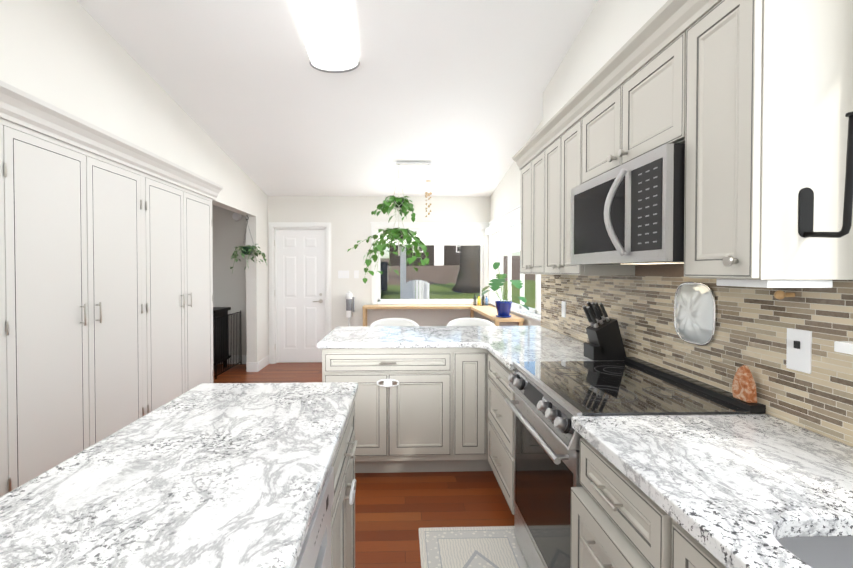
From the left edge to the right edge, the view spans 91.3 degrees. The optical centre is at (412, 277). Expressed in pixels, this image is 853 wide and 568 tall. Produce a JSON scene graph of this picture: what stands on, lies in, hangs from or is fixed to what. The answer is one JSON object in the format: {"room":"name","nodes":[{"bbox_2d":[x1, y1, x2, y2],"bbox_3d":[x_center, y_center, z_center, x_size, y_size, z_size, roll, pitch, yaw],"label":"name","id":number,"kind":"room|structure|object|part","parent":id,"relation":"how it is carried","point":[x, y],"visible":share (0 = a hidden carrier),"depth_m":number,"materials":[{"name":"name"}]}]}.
{"room":"kitchen","nodes":[
{"label":"kitchen","id":0,"kind":"room"},
{"bbox_2d":[77,0,597,196],"bbox_3d":[-1.461,-1.792,2.142,5.810,1.330,8.400,0,1,-2],"label":"ceiling","id":1,"kind":"structure","parent":0,"point":[452,91],"depth_m":3.40,"materials":[{"name":"paint"}]},
{"bbox_2d":[291,0,359,72],"bbox_3d":[-0.556,-1.635,2.483,0.374,0.273,1.222,0,1,-2],"label":"ceiling light","id":2,"kind":"object","parent":1,"relation":"hanging from","point":[326,28],"visible":1,"depth_m":2.71,"materials":[{"name":"white plastic"}]},
{"bbox_2d":[347,162,431,282],"bbox_3d":[-0.273,-0.646,5.012,1.013,1.442,0.896,0,1,-2],"label":"hanging planter","id":3,"kind":"object","parent":1,"relation":"hanging from","point":[401,235],"visible":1,"depth_m":4.92,"materials":[{"name":"green plant"}]},
{"bbox_3d":[-0.001,-0.810,4.971,0.473,1.111,0.155,0,1,-2],"label":"rail","id":4,"kind":"part","parent":3,"relation":"part of","materials":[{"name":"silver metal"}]},
{"bbox_2d":[213,362,514,567],"bbox_3d":[-1.461,1.376,2.188,5.810,0.050,8.400,0,1,-2],"label":"floor","id":5,"kind":"structure","parent":0,"point":[395,512],"depth_m":2.48,"materials":[{"name":"brown wood"}]},
{"bbox_2d":[0,116,15,496],"bbox_3d":[-2.290,0.298,1.448,0.610,2.127,1.197,0,1,-2],"label":"tall cabinet","id":6,"kind":"object","parent":5,"relation":"on","point":[7,457],"depth_m":2.05,"materials":[{"name":"white wood"}]},
{"bbox_2d":[8,116,151,487],"bbox_3d":[-2.324,0.282,2.587,0.610,2.127,1.198,0,1,-2],"label":"tall cabinet","id":7,"kind":"object","parent":5,"relation":"on","point":[106,297],"depth_m":2.48,"materials":[{"name":"white wood"}]},
{"bbox_2d":[148,172,215,410],"bbox_3d":[-2.358,0.265,3.725,0.610,2.127,1.198,0,1,-2],"label":"tall cabinet","id":8,"kind":"object","parent":5,"relation":"on","point":[180,221],"depth_m":3.66,"materials":[{"name":"white wood"}]},
{"bbox_2d":[213,307,230,373],"bbox_3d":[-2.982,0.867,5.848,0.710,0.860,0.660,0,1,-2],"label":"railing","id":9,"kind":"object","parent":5,"relation":"on","point":[219,311],"visible":0.21,"depth_m":5.76,"materials":[{"name":"black metal"}]},
{"bbox_2d":[213,310,241,378],"bbox_3d":[-3.023,0.899,5.727,1.014,0.800,0.856,0,1,-2],"label":"guard","id":10,"kind":"object","parent":5,"relation":"on","point":[240,345],"visible":0.38,"depth_m":5.67,"materials":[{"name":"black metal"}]},
{"bbox_2d":[296,390,357,567],"bbox_3d":[-0.503,0.936,0.625,0.664,0.875,2.230,0,1,-2],"label":"kitchen island","id":11,"kind":"object","parent":5,"relation":"on","point":[330,542],"depth_m":1.27,"materials":[{"name":"grey wood"}]},
{"bbox_2d":[0,382,357,567],"bbox_3d":[-0.525,0.479,0.616,0.660,0.038,2.288,0,1,-2],"label":"island countertop","id":12,"kind":"structure","parent":11,"relation":"on","point":[218,475],"depth_m":0.90,"materials":[{"name":"white stone"}]},
{"bbox_2d":[295,467,333,567],"bbox_3d":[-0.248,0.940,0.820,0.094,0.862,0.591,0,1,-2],"label":"dishwasher","id":13,"kind":"object","parent":11,"relation":"in","point":[315,552],"depth_m":0.96,"materials":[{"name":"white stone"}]},
{"bbox_2d":[346,291,354,326],"bbox_3d":[-0.936,0.750,6.174,0.240,1.086,0.143,0,1,-2],"label":"stick vacuum","id":14,"kind":"object","parent":5,"relation":"on","point":[350,304],"visible":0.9,"depth_m":6.12,"materials":[{"name":"white plastic"}]},
{"bbox_2d":[322,370,456,472],"bbox_3d":[-0.174,0.901,3.066,0.866,0.874,0.610,0,1,-2],"label":"base cabinet","id":15,"kind":"object","parent":5,"relation":"on","point":[404,422],"depth_m":2.77,"materials":[{"name":"grey wood"}]},
{"bbox_2d":[370,318,418,325],"bbox_3d":[-0.169,0.869,3.970,0.493,0.915,0.445,0,1,-2],"label":"stool","id":16,"kind":"object","parent":5,"relation":"on","point":[394,322],"visible":0.1,"depth_m":4.12,"materials":[{"name":"plastic"}]},
{"bbox_2d":[362,304,523,325],"bbox_3d":[0.253,0.865,5.325,1.886,0.880,1.842,0,1,-2],"label":"bar ledge","id":17,"kind":"object","parent":5,"relation":"on","point":[489,311],"visible":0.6,"depth_m":5.91,"materials":[{"name":"brown wood"}]},
{"bbox_2d":[471,294,487,305],"bbox_3d":[0.988,0.323,6.048,0.244,0.179,0.104,0,1,-2],"label":"bottles","id":18,"kind":"object","parent":17,"relation":"on","point":[483,302],"visible":0.98,"depth_m":6.03,"materials":[{"name":"silver metal"}]},
{"bbox_2d":[481,262,528,317],"bbox_3d":[0.988,0.135,4.550,0.489,0.601,0.604,0,1,-2],"label":"potted plant","id":19,"kind":"object","parent":17,"relation":"on","point":[503,308],"visible":1,"depth_m":4.48,"materials":[{"name":"blue"}]},
{"bbox_3d":[0.998,0.350,4.558,0.191,0.170,0.191,0,1,-2],"label":"pot","id":20,"kind":"part","parent":19,"relation":"part of","materials":[{"name":"blue ceramic"}]},
{"bbox_2d":[453,370,484,471],"bbox_3d":[0.370,0.901,3.082,0.224,0.874,0.610,0,1,-2],"label":"base cabinet","id":21,"kind":"object","parent":5,"relation":"on","point":[470,383],"depth_m":2.78,"materials":[{"name":"grey wood"}]},
{"bbox_2d":[447,318,494,325],"bbox_3d":[0.570,0.868,3.993,0.493,0.915,0.445,0,1,-2],"label":"stool","id":22,"kind":"object","parent":5,"relation":"on","point":[469,322],"visible":0.06,"depth_m":4.14,"materials":[{"name":"plastic"}]},
{"bbox_2d":[419,526,528,567],"bbox_3d":[0.323,1.354,1.741,0.550,0.006,1.000,0,1,-2],"label":"rug","id":23,"kind":"object","parent":5,"relation":"on","point":[474,547],"visible":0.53,"depth_m":2.07,"materials":[{"name":"beige fabric"}]},
{"bbox_2d":[485,370,500,487],"bbox_3d":[0.816,0.910,2.473,0.620,0.874,0.678,0,1,-2],"label":"base cabinet","id":24,"kind":"object","parent":5,"relation":"on","point":[492,377],"depth_m":2.59,"materials":[{"name":"grey wood"}]},
{"bbox_2d":[501,362,580,567],"bbox_3d":[0.812,0.905,1.750,0.667,0.905,0.755,0,1,-2],"label":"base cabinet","id":25,"kind":"object","parent":5,"relation":"on","point":[534,421],"depth_m":1.78,"materials":[{"name":"grey metal"}]},
{"bbox_2d":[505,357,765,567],"bbox_3d":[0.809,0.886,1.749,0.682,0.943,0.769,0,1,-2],"label":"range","id":26,"kind":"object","parent":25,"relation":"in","point":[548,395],"depth_m":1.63,"materials":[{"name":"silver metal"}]},
{"bbox_2d":[565,426,720,567],"bbox_3d":[0.843,0.930,1.098,0.648,0.874,0.536,0,1,-2],"label":"base cabinet","id":27,"kind":"object","parent":5,"relation":"on","point":[611,522],"depth_m":1.11,"materials":[{"name":"grey wood"}]},
{"bbox_2d":[517,358,852,567],"bbox_3d":[0.856,0.463,0.751,0.646,0.066,2.755,0,1,-2],"label":"countertop","id":28,"kind":"structure","parent":27,"relation":"on","point":[725,468],"depth_m":1.07,"materials":[{"name":"white stone"}]},
{"bbox_2d":[732,365,756,402],"bbox_3d":[1.133,0.359,1.421,0.034,0.121,0.074,0,1,-2],"label":"salt lamp","id":29,"kind":"object","parent":28,"relation":"on","point":[743,386],"visible":1,"depth_m":1.40,"materials":[{"name":"orange stone"}]},
{"bbox_2d":[757,526,852,567],"bbox_3d":[0.867,0.600,0.426,0.518,0.223,0.808,0,1,-2],"label":"sink","id":30,"kind":"object","parent":28,"relation":"in","point":[820,546],"depth_m":0.79,"materials":[{"name":"grey metal"}]},
{"bbox_2d":[0,0,852,447],"bbox_3d":[-1.461,-0.649,2.159,5.810,4.000,8.400,0,1,-2],"label":"wall","id":31,"kind":"structure","parent":0,"point":[72,58],"depth_m":4.77,"materials":[{"name":"paint"}]},
{"bbox_2d":[230,216,266,272],"bbox_3d":[-2.187,-0.439,5.527,0.441,0.779,0.511,0,1,-2],"label":"hanging basket","id":32,"kind":"object","parent":31,"relation":"hanging from","point":[247,250],"visible":1,"depth_m":5.47,"materials":[{"name":"green plant"}]},
{"bbox_2d":[240,216,254,254],"bbox_3d":[-2.193,-0.563,5.529,0.183,0.530,0.182,0,1,-2],"label":"pot","id":33,"kind":"object","parent":32,"relation":"on","point":[242,247],"depth_m":5.48,"materials":[{"name":"metal"}]},
{"bbox_2d":[274,229,324,362],"bbox_3d":[-1.683,0.284,6.241,0.745,2.000,0.104,0,1,-2],"label":"back door","id":34,"kind":"structure","parent":31,"relation":"in","point":[300,279],"depth_m":6.26,"materials":[{"name":"white wood"}]},
{"bbox_2d":[377,212,519,255],"bbox_3d":[0.384,-0.504,5.015,1.740,0.413,2.655,0,1,-2],"label":"shades","id":35,"kind":"object","parent":31,"relation":"attached to","point":[508,241],"visible":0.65,"depth_m":6.27,"materials":[{"name":"white fabric"}]},
{"bbox_2d":[516,136,539,273],"bbox_3d":[0.978,-0.466,2.918,0.292,0.892,0.534,0,1,-2],"label":"upper cabinet","id":36,"kind":"object","parent":31,"relation":"attached to","point":[528,161],"depth_m":2.93,"materials":[{"name":"grey wood"}]},
{"bbox_2d":[540,100,634,275],"bbox_3d":[0.994,-0.458,2.385,0.292,0.892,0.532,0,1,-2],"label":"upper cabinet","id":37,"kind":"object","parent":31,"relation":"attached to","point":[557,141],"depth_m":2.44,"materials":[{"name":"grey wood"}]},
{"bbox_2d":[552,136,679,267],"bbox_3d":[0.949,-0.248,1.737,0.420,0.382,0.757,0,1,-2],"label":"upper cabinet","id":38,"kind":"object","parent":31,"relation":"attached to","point":[623,211],"depth_m":1.60,"materials":[{"name":"grey metal"}]},
{"bbox_2d":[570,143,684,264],"bbox_3d":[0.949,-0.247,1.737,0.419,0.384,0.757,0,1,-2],"label":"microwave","id":39,"kind":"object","parent":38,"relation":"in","point":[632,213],"depth_m":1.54,"materials":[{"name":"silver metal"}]},
{"bbox_2d":[576,4,675,171],"bbox_3d":[1.013,-0.676,1.733,0.292,0.437,0.767,0,1,-2],"label":"upper cabinet","id":40,"kind":"object","parent":31,"relation":"attached to","point":[634,97],"depth_m":1.64,"materials":[{"name":"grey wood"}]},
{"bbox_2d":[541,264,852,446],"bbox_3d":[1.164,0.194,1.469,0.012,0.505,4.179,0,1,-2],"label":"tile backsplash","id":41,"kind":"structure","parent":31,"relation":"attached to","point":[753,324],"depth_m":1.46,"materials":[{"name":"tile"}]},
{"bbox_2d":[674,282,715,345],"bbox_3d":[1.138,0.146,1.698,0.026,0.256,0.238,0,1,-2],"label":"glass platter","id":42,"kind":"object","parent":41,"relation":"attached to","point":[694,313],"visible":1,"depth_m":1.67,"materials":[{"name":"white"}]},
{"bbox_2d":[774,290,794,298],"label":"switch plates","id":43,"kind":"object","parent":41,"relation":"attached to","point":[779,294],"depth_m":1.27,"materials":[{"name":"plastic"}]},
{"bbox_2d":[786,328,811,373],"label":"switch plates","id":44,"kind":"object","parent":41,"relation":"attached to","point":[799,351],"depth_m":1.25,"materials":[{"name":"white plastic"}]},
{"bbox_2d":[676,0,852,283],"bbox_3d":[1.029,-0.441,1.217,0.292,0.892,0.271,0,1,-2],"label":"upper cabinet","id":45,"kind":"object","parent":31,"relation":"attached to","point":[709,139],"depth_m":1.09,"materials":[{"name":"grey wood"}]},
{"bbox_2d":[317,326,624,373],"bbox_3d":[0.246,0.446,2.832,1.742,0.038,1.448,0,1,-2],"label":"countertop","id":46,"kind":"structure","parent":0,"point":[351,349],"depth_m":2.77,"materials":[{"name":"white stone"}]},
{"bbox_2d":[582,301,625,360],"bbox_3d":[1.021,0.283,2.232,0.202,0.304,0.120,0,1,-2],"label":"knife block","id":47,"kind":"object","parent":46,"relation":"on","point":[605,339],"visible":1,"depth_m":2.17,"materials":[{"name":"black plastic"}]},
{"label":"outside","id":48,"kind":"structure","parent":0,"visible":0},
{"bbox_2d":[380,256,534,307],"bbox_3d":[8.498,-2.701,55.206,100.000,6.350,130.000,0,1,-2],"label":"ground","id":49,"kind":"structure","parent":48,"point":[424,271],"depth_m":14.64,"materials":[{"name":"green plant"}]},
{"bbox_2d":[380,262,389,289],"bbox_3d":[-2.952,-0.214,11.025,4.660,1.750,1.940,0,1,-2],"label":"car","id":50,"kind":"object","parent":49,"relation":"on","point":[384,278],"depth_m":10.15,"materials":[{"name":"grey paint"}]},
{"bbox_2d":[400,245,428,298],"bbox_3d":[-1.102,-0.465,8.367,10.000,3.450,1.082,0,1,-2],"label":"porch","id":51,"kind":"object","parent":49,"relation":"on","point":[409,286],"depth_m":8.79,"materials":[{"name":"white"}]},
{"bbox_2d":[389,245,479,265],"bbox_3d":[2.071,-3.045,35.998,8.600,4.500,4.600,0,1,-2],"label":"shed","id":52,"kind":"object","parent":49,"relation":"on","point":[443,259],"depth_m":33.99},
{"bbox_2d":[451,245,479,292],"bbox_3d":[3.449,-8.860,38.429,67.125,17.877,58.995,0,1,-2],"label":"tree","id":53,"kind":"object","parent":49,"relation":"on","point":[471,258],"depth_m":11.74,"materials":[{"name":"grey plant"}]}
]}

